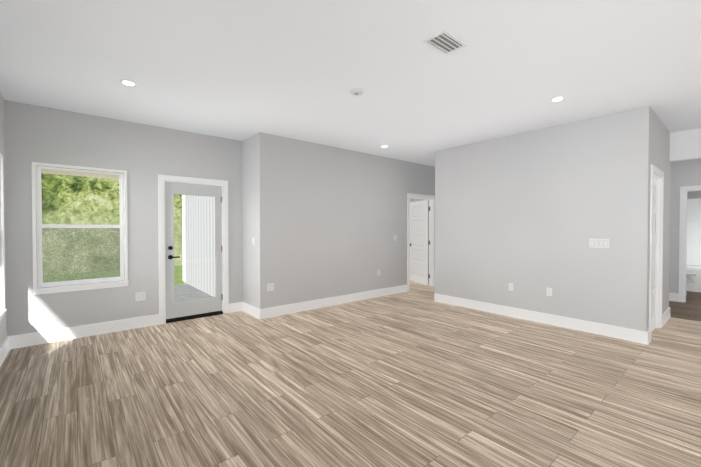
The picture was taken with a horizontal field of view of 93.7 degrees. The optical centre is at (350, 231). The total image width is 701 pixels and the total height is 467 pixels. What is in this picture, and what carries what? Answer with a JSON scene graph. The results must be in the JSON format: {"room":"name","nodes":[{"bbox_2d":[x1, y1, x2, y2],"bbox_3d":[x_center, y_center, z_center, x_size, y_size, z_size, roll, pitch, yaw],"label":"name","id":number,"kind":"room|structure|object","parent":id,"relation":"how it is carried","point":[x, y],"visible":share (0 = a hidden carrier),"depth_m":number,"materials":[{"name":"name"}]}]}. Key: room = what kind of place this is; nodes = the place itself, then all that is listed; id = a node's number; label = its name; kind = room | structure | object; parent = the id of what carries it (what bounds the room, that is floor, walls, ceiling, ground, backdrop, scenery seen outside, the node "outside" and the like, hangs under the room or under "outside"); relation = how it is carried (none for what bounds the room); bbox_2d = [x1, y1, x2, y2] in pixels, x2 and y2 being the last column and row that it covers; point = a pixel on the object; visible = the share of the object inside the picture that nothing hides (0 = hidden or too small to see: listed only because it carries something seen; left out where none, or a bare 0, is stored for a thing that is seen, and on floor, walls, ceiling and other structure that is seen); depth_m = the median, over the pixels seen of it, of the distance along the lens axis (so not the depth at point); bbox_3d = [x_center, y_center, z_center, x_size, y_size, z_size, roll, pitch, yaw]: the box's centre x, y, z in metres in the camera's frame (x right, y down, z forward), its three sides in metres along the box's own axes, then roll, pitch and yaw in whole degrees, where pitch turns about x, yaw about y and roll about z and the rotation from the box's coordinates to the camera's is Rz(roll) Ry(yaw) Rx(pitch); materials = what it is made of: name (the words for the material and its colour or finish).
{"room":"empty living room","nodes":[
{"label":"empty living room","id":0,"kind":"room"},
{"bbox_2d":[0,93,6,347],"bbox_3d":[-1.195,-0.032,0.401,0.160,2.740,8.560,-1,1,-40],"label":"wall","id":1,"kind":"structure","parent":0,"point":[3,329],"depth_m":3.48,"materials":[{"name":"paint"}]},
{"bbox_2d":[0,153,6,320],"bbox_3d":[-3.219,0.046,2.921,0.080,1.659,1.260,-1,1,-40],"label":"window","id":2,"kind":"structure","parent":1,"relation":"in","point":[2,312],"depth_m":3.39,"materials":[{"name":"paint"}]},
{"bbox_2d":[0,336,11,366],"bbox_3d":[-1.123,1.265,0.471,0.020,0.146,8.250,-1,1,-40],"label":"baseboard","id":3,"kind":"structure","parent":1,"relation":"attached to","point":[6,346],"depth_m":3.43,"materials":[{"name":"paint"}]},
{"bbox_2d":[4,100,242,335],"bbox_3d":[-2.770,-0.084,4.562,2.780,2.740,0.160,-1,1,-40],"label":"wall","id":4,"kind":"structure","parent":0,"point":[143,155],"depth_m":4.18,"materials":[{"name":"paint"}]},
{"bbox_2d":[32,162,128,294],"bbox_3d":[-3.305,-0.041,4.064,0.916,1.514,0.145,-1,1,-40],"label":"window","id":5,"kind":"structure","parent":4,"relation":"in","point":[39,199],"depth_m":4.02,"materials":[{"name":"white plastic"}]},
{"bbox_2d":[12,314,158,348],"bbox_3d":[-3.205,1.219,4.096,1.435,0.146,0.020,-1,1,-40],"label":"baseboard","id":6,"kind":"structure","parent":4,"relation":"attached to","point":[81,331],"depth_m":4.02,"materials":[{"name":"paint"}]},
{"bbox_2d":[135,292,145,300],"bbox_3d":[-2.824,0.868,4.418,0.116,0.115,0.009,-1,1,-40],"label":"electrical outlet","id":7,"kind":"object","parent":4,"relation":"attached to","point":[140,296],"visible":1,"depth_m":4.42,"materials":[{"name":"white plastic"}]},
{"bbox_2d":[158,174,228,324],"bbox_3d":[-2.340,0.241,4.916,0.960,2.080,0.178,-1,1,-40],"label":"door frame","id":8,"kind":"structure","parent":4,"relation":"attached to","point":[162,179],"depth_m":4.70,"materials":[{"name":"paint"}]},
{"bbox_2d":[165,182,222,322],"bbox_3d":[-2.341,0.286,4.923,0.794,1.991,0.226,-1,1,-40],"label":"back door","id":9,"kind":"structure","parent":4,"relation":"in","point":[194,308],"depth_m":4.85,"materials":[{"name":"paint"}]},
{"bbox_2d":[182,195,184,281],"bbox_3d":[-1.728,-0.156,10.295,6.430,2.740,0.160,-1,1,-40],"label":"wall","id":10,"kind":"structure","parent":0,"point":[183,225],"depth_m":8.20,"materials":[{"name":"paint"}]},
{"bbox_2d":[185,195,214,296],"bbox_3d":[-2.940,-0.113,6.848,0.100,2.940,3.560,-1,1,-40],"label":"wall","id":11,"kind":"structure","parent":0,"point":[193,207],"depth_m":7.18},
{"bbox_2d":[242,132,267,308],"bbox_3d":[-1.491,-0.091,5.107,0.120,2.740,0.650,-1,1,-40],"label":"wall","id":12,"kind":"structure","parent":0,"point":[255,215],"depth_m":4.94,"materials":[{"name":"paint"}]},
{"bbox_2d":[240,302,255,316],"bbox_3d":[-1.550,1.206,5.087,0.023,0.146,0.630,-1,1,-40],"label":"baseboard","id":13,"kind":"structure","parent":12,"relation":"attached to","point":[245,307],"depth_m":5.12,"materials":[{"name":"paint"}]},
{"bbox_2d":[0,280,700,466],"bbox_3d":[1.970,1.324,5.505,11.550,0.100,12.280,-1,1,-40],"label":"floor","id":14,"kind":"structure","parent":0,"point":[416,375],"depth_m":2.66,"materials":[{"name":"wood"}]},
{"bbox_2d":[686,273,695,294],"bbox_3d":[6.553,0.864,6.704,0.420,0.790,0.685,-1,1,-40],"label":"toilet","id":15,"kind":"object","parent":14,"relation":"on","point":[689,278],"visible":0.21,"depth_m":6.45,"materials":[{"name":"white ceramic"}]},
{"bbox_2d":[686,265,700,292],"bbox_3d":[7.587,1.012,6.986,0.763,0.488,1.676,-1,1,-40],"label":"bathtub","id":16,"kind":"object","parent":14,"relation":"on","point":[696,285],"depth_m":6.88,"materials":[{"name":"white ceramic"}]},
{"bbox_2d":[0,0,700,166],"bbox_3d":[1.970,-1.516,5.469,11.550,0.100,12.280,-1,1,-40],"label":"ceiling","id":17,"kind":"structure","parent":0,"point":[240,70],"depth_m":2.83,"materials":[{"name":"paint"}]},
{"bbox_2d":[120,79,136,85],"bbox_3d":[-2.134,-1.431,3.160,0.132,0.011,0.132,-1,1,-40],"label":"recessed light","id":18,"kind":"object","parent":17,"relation":"in","point":[128,82],"visible":0.96,"depth_m":3.14,"materials":[{"name":"paint"}]},
{"bbox_2d":[350,88,362,95],"bbox_3d":[0.061,-1.421,3.345,0.132,0.036,0.132,-1,1,-40],"label":"smoke detector","id":19,"kind":"object","parent":17,"relation":"attached to","point":[356,91],"visible":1,"depth_m":3.31,"materials":[{"name":"white plastic"}]},
{"bbox_2d":[423,30,466,55],"bbox_3d":[0.716,-1.421,2.485,0.300,0.014,0.190,-1,1,-40],"label":"ceiling vent","id":20,"kind":"object","parent":17,"relation":"in","point":[445,42],"visible":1,"depth_m":2.48,"materials":[{"name":"metal"}]},
{"bbox_2d":[550,96,564,101],"bbox_3d":[2.241,-1.436,3.557,0.132,0.011,0.132,-1,1,-40],"label":"recessed light","id":21,"kind":"object","parent":17,"relation":"in","point":[558,98],"visible":0.98,"depth_m":3.54,"materials":[{"name":"paint"}]},
{"bbox_2d":[267,134,434,307],"bbox_3d":[1.141,-0.115,6.971,6.310,2.740,0.120,-1,1,-40],"label":"wall","id":22,"kind":"structure","parent":0,"point":[337,219],"depth_m":5.70,"materials":[{"name":"paint"}]},
{"bbox_2d":[267,283,273,290],"bbox_3d":[-1.200,0.829,4.932,0.116,0.115,0.009,-1,1,-40],"label":"electrical outlet","id":23,"kind":"object","parent":22,"relation":"attached to","point":[270,286],"visible":1,"depth_m":4.93,"materials":[{"name":"white plastic"}]},
{"bbox_2d":[256,284,406,318],"bbox_3d":[-0.068,1.196,5.881,3.315,0.146,0.020,-1,1,-40],"label":"baseboard","id":24,"kind":"structure","parent":22,"relation":"attached to","point":[264,313],"depth_m":5.56,"materials":[{"name":"paint"}]},
{"bbox_2d":[410,200,428,284],"bbox_3d":[1.671,0.244,7.989,0.355,1.973,0.774,-1,1,-40],"label":"door","id":25,"kind":"structure","parent":22,"relation":"in","point":[419,241],"depth_m":7.92,"materials":[{"name":"paint"}]},
{"bbox_2d":[407,193,434,290],"bbox_3d":[1.538,0.214,7.297,0.980,2.075,0.138,-1,1,-40],"label":"door frame","id":26,"kind":"structure","parent":22,"relation":"attached to","point":[431,198],"depth_m":7.52,"materials":[{"name":"paint"}]},
{"bbox_2d":[428,200,429,285],"bbox_3d":[1.815,0.253,7.594,0.002,1.990,0.040,-1,1,-40],"label":"trim","id":27,"kind":"structure","parent":22,"relation":"attached to","point":[429,242],"depth_m":7.60,"materials":[{"name":"white paint"}]},
{"bbox_2d":[435,106,650,331],"bbox_3d":[2.525,-0.089,4.928,0.120,2.740,2.910,-1,1,-40],"label":"wall","id":28,"kind":"structure","parent":0,"point":[528,214],"depth_m":4.51,"materials":[{"name":"paint"}]},
{"bbox_2d":[509,283,512,290],"bbox_3d":[2.422,0.832,4.960,0.009,0.115,0.070,-1,1,-40],"label":"outlet","id":29,"kind":"object","parent":28,"relation":"attached to","point":[510,286],"visible":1,"depth_m":4.96,"materials":[{"name":"white plastic"}]},
{"bbox_2d":[434,293,650,344],"bbox_3d":[2.479,1.209,4.893,0.023,0.146,2.930,-1,1,-40],"label":"baseboard","id":30,"kind":"structure","parent":28,"relation":"attached to","point":[643,337],"depth_m":4.50,"materials":[{"name":"paint"}]},
{"bbox_2d":[546,287,551,295],"bbox_3d":[2.758,0.833,4.560,0.009,0.115,0.070,-1,1,-40],"label":"outlet","id":31,"kind":"object","parent":28,"relation":"attached to","point":[548,291],"visible":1,"depth_m":4.56,"materials":[{"name":"white plastic"}]},
{"bbox_2d":[589,238,609,247],"bbox_3d":[3.120,0.141,4.119,0.010,0.115,0.206,-1,1,-40],"label":"light switch","id":32,"kind":"object","parent":28,"relation":"attached to","point":[598,243],"visible":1,"depth_m":4.12,"materials":[{"name":"white plastic"}]},
{"bbox_2d":[410,159,700,293],"bbox_3d":[4.598,-0.123,7.668,0.120,2.740,12.000,-1,1,-40],"label":"wall","id":33,"kind":"structure","parent":0,"point":[686,173],"depth_m":5.98,"materials":[{"name":"paint"}]},
{"bbox_2d":[669,293,678,301],"bbox_3d":[4.725,1.177,7.424,0.020,0.146,3.820,-1,1,-40],"label":"baseboard","id":34,"kind":"structure","parent":33,"relation":"attached to","point":[672,296],"depth_m":6.00,"materials":[{"name":"paint"}]},
{"bbox_2d":[679,185,700,301],"bbox_3d":[6.302,0.230,5.629,0.138,2.085,0.940,-1,1,-40],"label":"door frame","id":35,"kind":"structure","parent":33,"relation":"attached to","point":[684,190],"depth_m":5.91,"materials":[{"name":"paint"}]},
{"bbox_2d":[648,109,670,329],"bbox_3d":[4.115,-0.083,4.441,1.690,2.740,0.120,-1,1,-40],"label":"wall","id":36,"kind":"structure","parent":0,"point":[660,148],"depth_m":4.59,"materials":[{"name":"paint"}]},
{"bbox_2d":[652,177,657,330],"bbox_3d":[3.804,0.286,4.217,0.694,1.984,0.109,-1,1,-40],"label":"door","id":37,"kind":"structure","parent":36,"relation":"in","point":[655,221],"depth_m":4.32,"materials":[{"name":"paint"}]},
{"bbox_2d":[649,164,663,340],"bbox_3d":[3.826,0.248,4.191,0.870,2.085,0.138,-1,1,-40],"label":"door frame","id":38,"kind":"structure","parent":36,"relation":"attached to","point":[656,170],"depth_m":4.38,"materials":[{"name":"paint"}]},
{"bbox_2d":[662,308,670,326],"bbox_3d":[4.494,1.211,4.685,0.775,0.146,0.020,-1,1,-40],"label":"baseboard","id":39,"kind":"structure","parent":36,"relation":"attached to","point":[666,315],"depth_m":4.64,"materials":[{"name":"paint"}]},
{"bbox_2d":[670,128,700,161],"bbox_3d":[5.970,-1.235,3.438,0.120,0.410,3.780,-1,1,-40],"label":"header beam","id":40,"kind":"structure","parent":0,"point":[685,145],"depth_m":4.72,"materials":[{"name":"paint"}]},
{"bbox_2d":[687,191,700,265],"bbox_3d":[7.938,-0.118,7.266,0.120,2.740,1.710,-1,1,-40],"label":"wall","id":41,"kind":"structure","parent":0,"point":[693,194],"depth_m":7.41,"materials":[{"name":"paint"}]},
{"bbox_2d":[686,198,700,265],"bbox_3d":[7.594,0.005,6.979,0.780,1.500,1.710,-1,1,-40],"label":"wall surround","id":42,"kind":"object","parent":41,"relation":"attached to","point":[693,231],"depth_m":7.39,"materials":[{"name":"white plastic"}]},
{"label":"outside","id":43,"kind":"structure","parent":0,"visible":0},
{"bbox_2d":[41,173,182,274],"bbox_3d":[-8.351,-2.798,11.190,30.000,10.000,0.100,-1,1,-40],"label":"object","id":44,"kind":"structure","parent":43,"point":[65,181],"depth_m":10.80,"materials":[{"name":"green plant"}]},
{"bbox_2d":[43,266,183,284],"bbox_3d":[-4.905,1.413,5.583,80.000,0.040,75.000,-1,1,-40],"label":"grass","id":45,"kind":"structure","parent":43,"point":[178,275],"depth_m":10.07,"materials":[{"name":"green plant"}]},
{"bbox_2d":[174,284,210,301],"bbox_3d":[-5.013,1.353,4.996,5.480,0.085,3.360,-1,1,-40],"label":"floor","id":46,"kind":"structure","parent":43,"point":[178,289],"depth_m":6.86,"materials":[{"name":"concrete"}]}
]}

